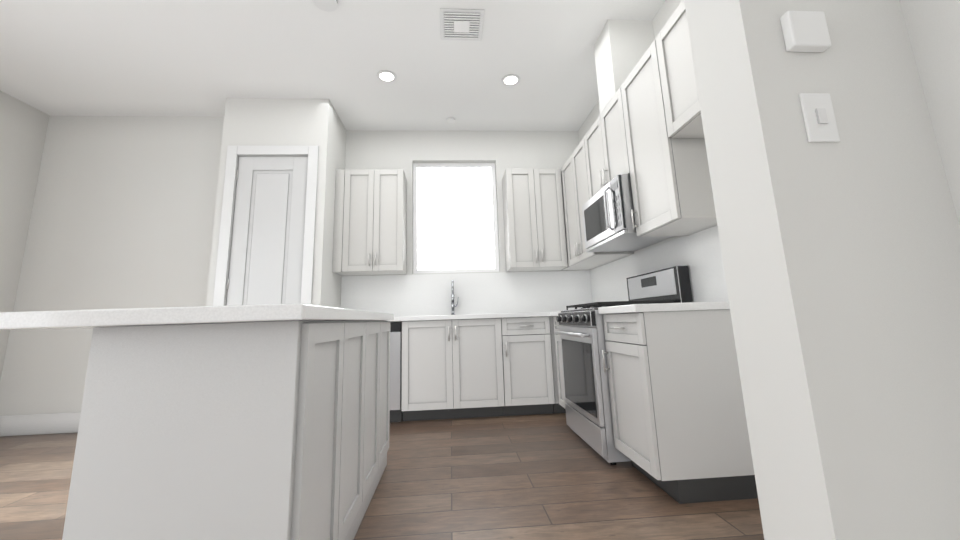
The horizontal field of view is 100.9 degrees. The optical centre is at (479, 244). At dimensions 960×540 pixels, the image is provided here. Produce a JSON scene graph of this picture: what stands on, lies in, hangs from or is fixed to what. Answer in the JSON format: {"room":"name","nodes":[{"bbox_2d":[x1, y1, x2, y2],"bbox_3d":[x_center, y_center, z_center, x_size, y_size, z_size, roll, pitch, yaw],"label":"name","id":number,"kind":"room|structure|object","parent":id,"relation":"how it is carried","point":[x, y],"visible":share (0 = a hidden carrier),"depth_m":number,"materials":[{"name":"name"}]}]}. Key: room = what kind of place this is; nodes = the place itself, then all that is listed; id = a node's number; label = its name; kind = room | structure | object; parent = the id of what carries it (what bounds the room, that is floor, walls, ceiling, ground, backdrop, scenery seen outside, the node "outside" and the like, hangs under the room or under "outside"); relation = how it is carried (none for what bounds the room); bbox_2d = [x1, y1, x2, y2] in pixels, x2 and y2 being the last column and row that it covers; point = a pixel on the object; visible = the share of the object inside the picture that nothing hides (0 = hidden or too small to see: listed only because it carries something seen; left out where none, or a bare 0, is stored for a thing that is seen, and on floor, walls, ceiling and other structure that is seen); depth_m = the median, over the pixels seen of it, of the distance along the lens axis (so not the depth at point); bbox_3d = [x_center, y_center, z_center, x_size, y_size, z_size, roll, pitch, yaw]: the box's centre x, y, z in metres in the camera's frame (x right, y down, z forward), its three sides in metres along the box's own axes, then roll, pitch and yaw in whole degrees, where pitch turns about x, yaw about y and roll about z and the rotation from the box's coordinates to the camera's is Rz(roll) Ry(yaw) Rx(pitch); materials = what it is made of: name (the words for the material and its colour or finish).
{"room":"kitchen","nodes":[
{"label":"kitchen","id":0,"kind":"room"},
{"bbox_2d":[0,90,49,381],"bbox_3d":[-4.104,-0.619,-0.436,0.150,3.050,8.850,-1,-11,-4],"label":"wall","id":1,"kind":"structure","parent":0,"point":[23,128],"depth_m":3.71,"materials":[{"name":"beige paint"}]},
{"bbox_2d":[0,116,223,415],"bbox_3d":[-3.388,0.185,3.903,1.910,3.050,0.150,-1,-11,-4],"label":"wall","id":2,"kind":"structure","parent":0,"point":[123,213],"depth_m":3.87,"materials":[{"name":"beige paint"}]},
{"bbox_2d":[0,412,80,436],"bbox_3d":[-3.334,1.582,3.550,1.910,0.170,0.020,-1,-11,-4],"label":"baseboard","id":3,"kind":"structure","parent":2,"relation":"attached to","point":[34,424],"depth_m":3.49,"materials":[{"name":"white wood"}]},
{"bbox_2d":[206,98,345,307],"bbox_3d":[-1.944,0.138,3.910,0.970,3.050,0.660,-1,-11,-4],"label":"wall","id":4,"kind":"structure","parent":0,"point":[278,122],"depth_m":3.81,"materials":[{"name":"beige paint"}]},
{"bbox_2d":[213,146,318,305],"bbox_3d":[-1.921,0.330,3.588,0.830,2.550,0.140,-1,-11,-4],"label":"door frame","id":5,"kind":"structure","parent":4,"relation":"attached to","point":[226,231],"depth_m":3.64,"materials":[{"name":"white wood"}]},
{"bbox_2d":[226,156,307,305],"bbox_3d":[-1.918,0.362,3.528,0.640,2.440,0.093,-1,-11,-4],"label":"pantry door","id":6,"kind":"structure","parent":4,"relation":"in","point":[266,258],"depth_m":3.63,"materials":[{"name":"white wood"}]},
{"bbox_2d":[0,0,664,130],"bbox_3d":[-1.295,-2.215,0.153,5.900,0.120,9.300,-1,-11,-4],"label":"ceiling","id":7,"kind":"structure","parent":0,"point":[133,57],"depth_m":3.31,"materials":[{"name":"white paint"}]},
{"bbox_2d":[313,0,337,11],"bbox_3d":[-1.060,-1.662,2.718,0.160,0.020,0.160,-1,-11,-4],"label":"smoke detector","id":8,"kind":"object","parent":7,"relation":"attached to","point":[328,5],"visible":0.86,"depth_m":2.73,"materials":[{"name":"white plastic"}]},
{"bbox_2d":[377,70,395,81],"bbox_3d":[-0.842,-1.511,3.578,0.170,0.007,0.170,-1,-11,-4],"label":"recessed light","id":9,"kind":"object","parent":7,"relation":"in","point":[386,76],"visible":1,"depth_m":3.57,"materials":[{"name":"white plastic"}]},
{"bbox_2d":[447,117,454,122],"bbox_3d":[-0.318,-1.367,4.380,0.090,0.024,0.090,-1,-11,-4],"label":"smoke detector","id":10,"kind":"object","parent":7,"relation":"attached to","point":[450,119],"visible":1,"depth_m":4.36,"materials":[{"name":"white plastic"}]},
{"bbox_2d":[440,8,484,40],"bbox_3d":[-0.137,-1.643,2.990,0.320,0.014,0.320,-1,-11,-4],"label":"ceiling vent","id":11,"kind":"object","parent":7,"relation":"in","point":[462,24],"visible":1,"depth_m":2.97,"materials":[{"name":"grey"}]},
{"bbox_2d":[502,74,519,85],"bbox_3d":[0.288,-1.527,3.695,0.170,0.007,0.170,-1,-11,-4],"label":"recessed light","id":12,"kind":"object","parent":7,"relation":"in","point":[511,79],"visible":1,"depth_m":3.68,"materials":[{"name":"white plastic"}]},
{"bbox_2d":[0,413,763,539],"bbox_3d":[-1.192,0.888,-0.438,5.900,0.100,9.300,-1,-11,-4],"label":"floor","id":13,"kind":"structure","parent":0,"point":[553,476],"depth_m":2.04,"materials":[{"name":"brown wood"}]},
{"bbox_2d":[62,320,389,539],"bbox_3d":[-0.794,0.792,1.743,0.558,0.879,1.588,-1,-11,-4],"label":"kitchen island","id":14,"kind":"object","parent":13,"relation":"on","point":[273,430],"visible":1,"depth_m":1.03,"materials":[{"name":"white wood"}]},
{"bbox_2d":[0,303,393,329],"bbox_3d":[-0.961,0.337,1.791,0.900,0.041,1.655,-1,-11,-4],"label":"island countertop","id":15,"kind":"structure","parent":14,"relation":"on","point":[60,319],"depth_m":0.99,"materials":[{"name":"white stone"}]},
{"bbox_2d":[390,322,401,422],"bbox_3d":[-1.025,1.193,3.786,0.612,0.871,0.625,-1,-11,-4],"label":"dishwasher","id":16,"kind":"object","parent":13,"relation":"on","point":[395,369],"visible":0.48,"depth_m":3.52,"materials":[{"name":"silver metal"}]},
{"bbox_2d":[401,318,504,420],"bbox_3d":[-0.264,1.175,3.833,0.909,0.875,0.652,-1,-11,-4],"label":"base cabinet","id":17,"kind":"object","parent":13,"relation":"on","point":[452,369],"visible":1,"depth_m":3.56,"materials":[{"name":"paint"}]},
{"bbox_2d":[387,312,548,321],"bbox_3d":[-0.085,0.722,3.937,2.717,0.040,0.646,-1,-11,-4],"label":"countertop","id":18,"kind":"structure","parent":17,"relation":"on","point":[473,316],"depth_m":3.62,"materials":[{"name":"white stone"}]},
{"bbox_2d":[451,280,458,314],"bbox_3d":[-0.265,0.558,4.140,0.094,0.368,0.215,-1,-11,-4],"label":"faucet","id":19,"kind":"object","parent":18,"relation":"on","point":[453,305],"visible":0.94,"depth_m":4.10,"materials":[{"name":"silver metal"}]},
{"bbox_2d":[501,316,554,415],"bbox_3d":[0.417,1.162,3.885,0.453,0.875,0.652,-1,-11,-4],"label":"base cabinet","id":20,"kind":"object","parent":13,"relation":"on","point":[527,368],"visible":0.96,"depth_m":3.62,"materials":[{"name":"paint"}]},
{"bbox_2d":[549,316,565,413],"bbox_3d":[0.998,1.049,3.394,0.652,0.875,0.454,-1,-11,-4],"label":"base cabinet","id":21,"kind":"object","parent":13,"relation":"on","point":[561,395],"visible":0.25,"depth_m":3.51,"materials":[{"name":"paint"}]},
{"bbox_2d":[549,311,560,315],"bbox_3d":[0.986,0.598,3.477,0.647,0.040,0.450,-1,-11,-4],"label":"countertop","id":22,"kind":"structure","parent":21,"relation":"on","point":[555,313],"depth_m":3.53,"materials":[{"name":"white stone"}]},
{"bbox_2d":[555,265,692,464],"bbox_3d":[0.985,0.789,2.818,0.736,1.170,0.758,-1,-11,-4],"label":"gas range","id":23,"kind":"object","parent":13,"relation":"on","point":[586,392],"visible":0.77,"depth_m":2.60,"materials":[{"name":"silver metal"}]},
{"bbox_2d":[602,309,757,503],"bbox_3d":[1.087,0.813,2.172,0.652,0.875,0.499,-1,-11,-4],"label":"base cabinet","id":24,"kind":"object","parent":13,"relation":"on","point":[680,430],"visible":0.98,"depth_m":1.94,"materials":[{"name":"paint"}]},
{"bbox_2d":[598,301,729,313],"bbox_3d":[1.077,0.362,2.253,0.643,0.040,0.510,-1,-11,-4],"label":"countertop","id":25,"kind":"structure","parent":24,"relation":"on","point":[664,307],"depth_m":2.00,"materials":[{"name":"white stone"}]},
{"bbox_2d":[341,130,580,321],"bbox_3d":[-0.109,0.179,4.449,2.970,3.050,0.150,-1,-11,-4],"label":"wall","id":26,"kind":"structure","parent":0,"point":[404,150],"depth_m":4.60,"materials":[{"name":"beige paint"}]},
{"bbox_2d":[332,169,349,275],"bbox_3d":[-1.440,-0.217,4.173,0.088,1.068,0.347,-1,-11,-4],"label":"cabinet filler","id":27,"kind":"object","parent":26,"relation":"attached to","point":[338,223],"visible":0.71,"depth_m":4.00,"materials":[{"name":"paint"}]},
{"bbox_2d":[342,169,406,275],"bbox_3d":[-1.094,-0.227,4.181,0.599,1.068,0.382,-1,-11,-4],"label":"upper cabinet","id":28,"kind":"object","parent":26,"relation":"attached to","point":[375,225],"visible":1,"depth_m":4.04,"materials":[{"name":"paint"}]},
{"bbox_2d":[413,163,498,273],"bbox_3d":[-0.282,-0.309,4.556,0.958,1.298,0.050,-1,-11,-4],"label":"window","id":29,"kind":"structure","parent":26,"relation":"in","point":[420,165],"depth_m":4.54,"materials":[{"name":"white plastic"}]},
{"bbox_2d":[417,167,494,269],"bbox_3d":[-0.282,-0.308,4.558,0.870,1.210,0.004,-1,-11,-4],"label":"window panel","id":30,"kind":"object","parent":29,"relation":"in","point":[455,228],"visible":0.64,"depth_m":4.55,"materials":[{"name":"white glass"}]},
{"bbox_2d":[341,270,592,316],"bbox_3d":[-0.115,0.540,4.298,2.718,0.450,0.007,-1,-11,-4],"label":"backsplash","id":31,"kind":"structure","parent":26,"relation":"attached to","point":[542,291],"depth_m":4.29,"materials":[{"name":"white tile"}]},
{"bbox_2d":[502,169,567,271],"bbox_3d":[0.580,-0.258,4.309,0.597,1.068,0.382,-1,-11,-4],"label":"upper cabinet","id":32,"kind":"object","parent":26,"relation":"attached to","point":[534,227],"visible":1,"depth_m":4.17,"materials":[{"name":"paint"}]},
{"bbox_2d":[578,0,682,269],"bbox_3d":[1.423,-0.181,2.825,0.150,3.050,3.385,-1,-11,-4],"label":"wall","id":33,"kind":"structure","parent":0,"point":[665,12],"depth_m":2.95,"materials":[{"name":"beige paint"}]},
{"bbox_2d":[561,138,633,270],"bbox_3d":[1.061,-0.335,3.994,0.382,1.068,1.097,-1,-11,-4],"label":"upper cabinet","id":34,"kind":"object","parent":33,"relation":"attached to","point":[575,187],"visible":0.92,"depth_m":3.80,"materials":[{"name":"paint"}]},
{"bbox_2d":[584,87,629,197],"bbox_3d":[1.121,-0.722,3.114,0.382,0.640,0.777,-1,-11,-4],"label":"upper cabinet","id":35,"kind":"object","parent":33,"relation":"attached to","point":[606,152],"visible":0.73,"depth_m":3.03,"materials":[{"name":"paint"}]},
{"bbox_2d":[582,174,673,252],"bbox_3d":[1.095,-0.204,3.017,0.464,0.408,0.758,-1,-11,-4],"label":"microwave","id":36,"kind":"object","parent":35,"relation":"attached to","point":[607,216],"visible":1,"depth_m":2.85,"materials":[{"name":"silver metal"}]},
{"bbox_2d":[594,19,653,113],"bbox_3d":[1.132,-1.365,3.086,0.345,0.608,0.300,-1,-11,-4],"label":"chase","id":37,"kind":"object","parent":33,"relation":"attached to","point":[621,47],"visible":0.71,"depth_m":2.97,"materials":[{"name":"beige paint"}]},
{"bbox_2d":[589,225,728,302],"bbox_3d":[1.321,0.290,3.239,0.006,0.450,2.340,-1,-11,-4],"label":"backsplash","id":38,"kind":"structure","parent":33,"relation":"attached to","point":[699,254],"depth_m":2.71,"materials":[{"name":"white tile"}]},
{"bbox_2d":[621,40,716,236],"bbox_3d":[1.173,-0.625,2.456,0.382,1.080,0.479,-1,-11,-4],"label":"upper cabinet","id":39,"kind":"object","parent":33,"relation":"attached to","point":[672,192],"visible":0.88,"depth_m":2.33,"materials":[{"name":"paint"}]},
{"bbox_2d":[655,0,703,137],"bbox_3d":[1.216,-0.983,1.803,0.382,0.625,0.938,-1,-11,-4],"label":"upper cabinet","id":40,"kind":"object","parent":33,"relation":"attached to","point":[679,88],"visible":0.27,"depth_m":2.10,"materials":[{"name":"paint"}]},
{"bbox_2d":[684,0,959,539],"bbox_3d":[1.118,-0.304,1.004,1.030,2.630,0.185,-1,-11,-4],"label":"wall","id":41,"kind":"structure","parent":0,"point":[841,261],"depth_m":0.84,"materials":[{"name":"beige paint"}]},
{"bbox_2d":[780,11,830,51],"bbox_3d":[0.741,-0.484,0.904,0.090,0.090,0.024,-1,-11,-4],"label":"thermostat","id":42,"kind":"object","parent":41,"relation":"attached to","point":[805,31],"visible":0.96,"depth_m":0.89,"materials":[{"name":"white plastic"}]},
{"bbox_2d":[799,93,839,141],"bbox_3d":[0.747,-0.279,0.871,0.070,0.115,0.012,-1,-11,-4],"label":"light switch","id":43,"kind":"object","parent":41,"relation":"attached to","point":[819,118],"visible":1,"depth_m":0.87,"materials":[{"name":"white plastic"}]},
{"bbox_2d":[899,0,959,225],"bbox_3d":[1.281,-1.041,-1.709,0.150,3.050,5.430,-1,-11,-4],"label":"wall","id":44,"kind":"structure","parent":0,"point":[933,28],"depth_m":0.88,"materials":[{"name":"beige paint"}]}
]}

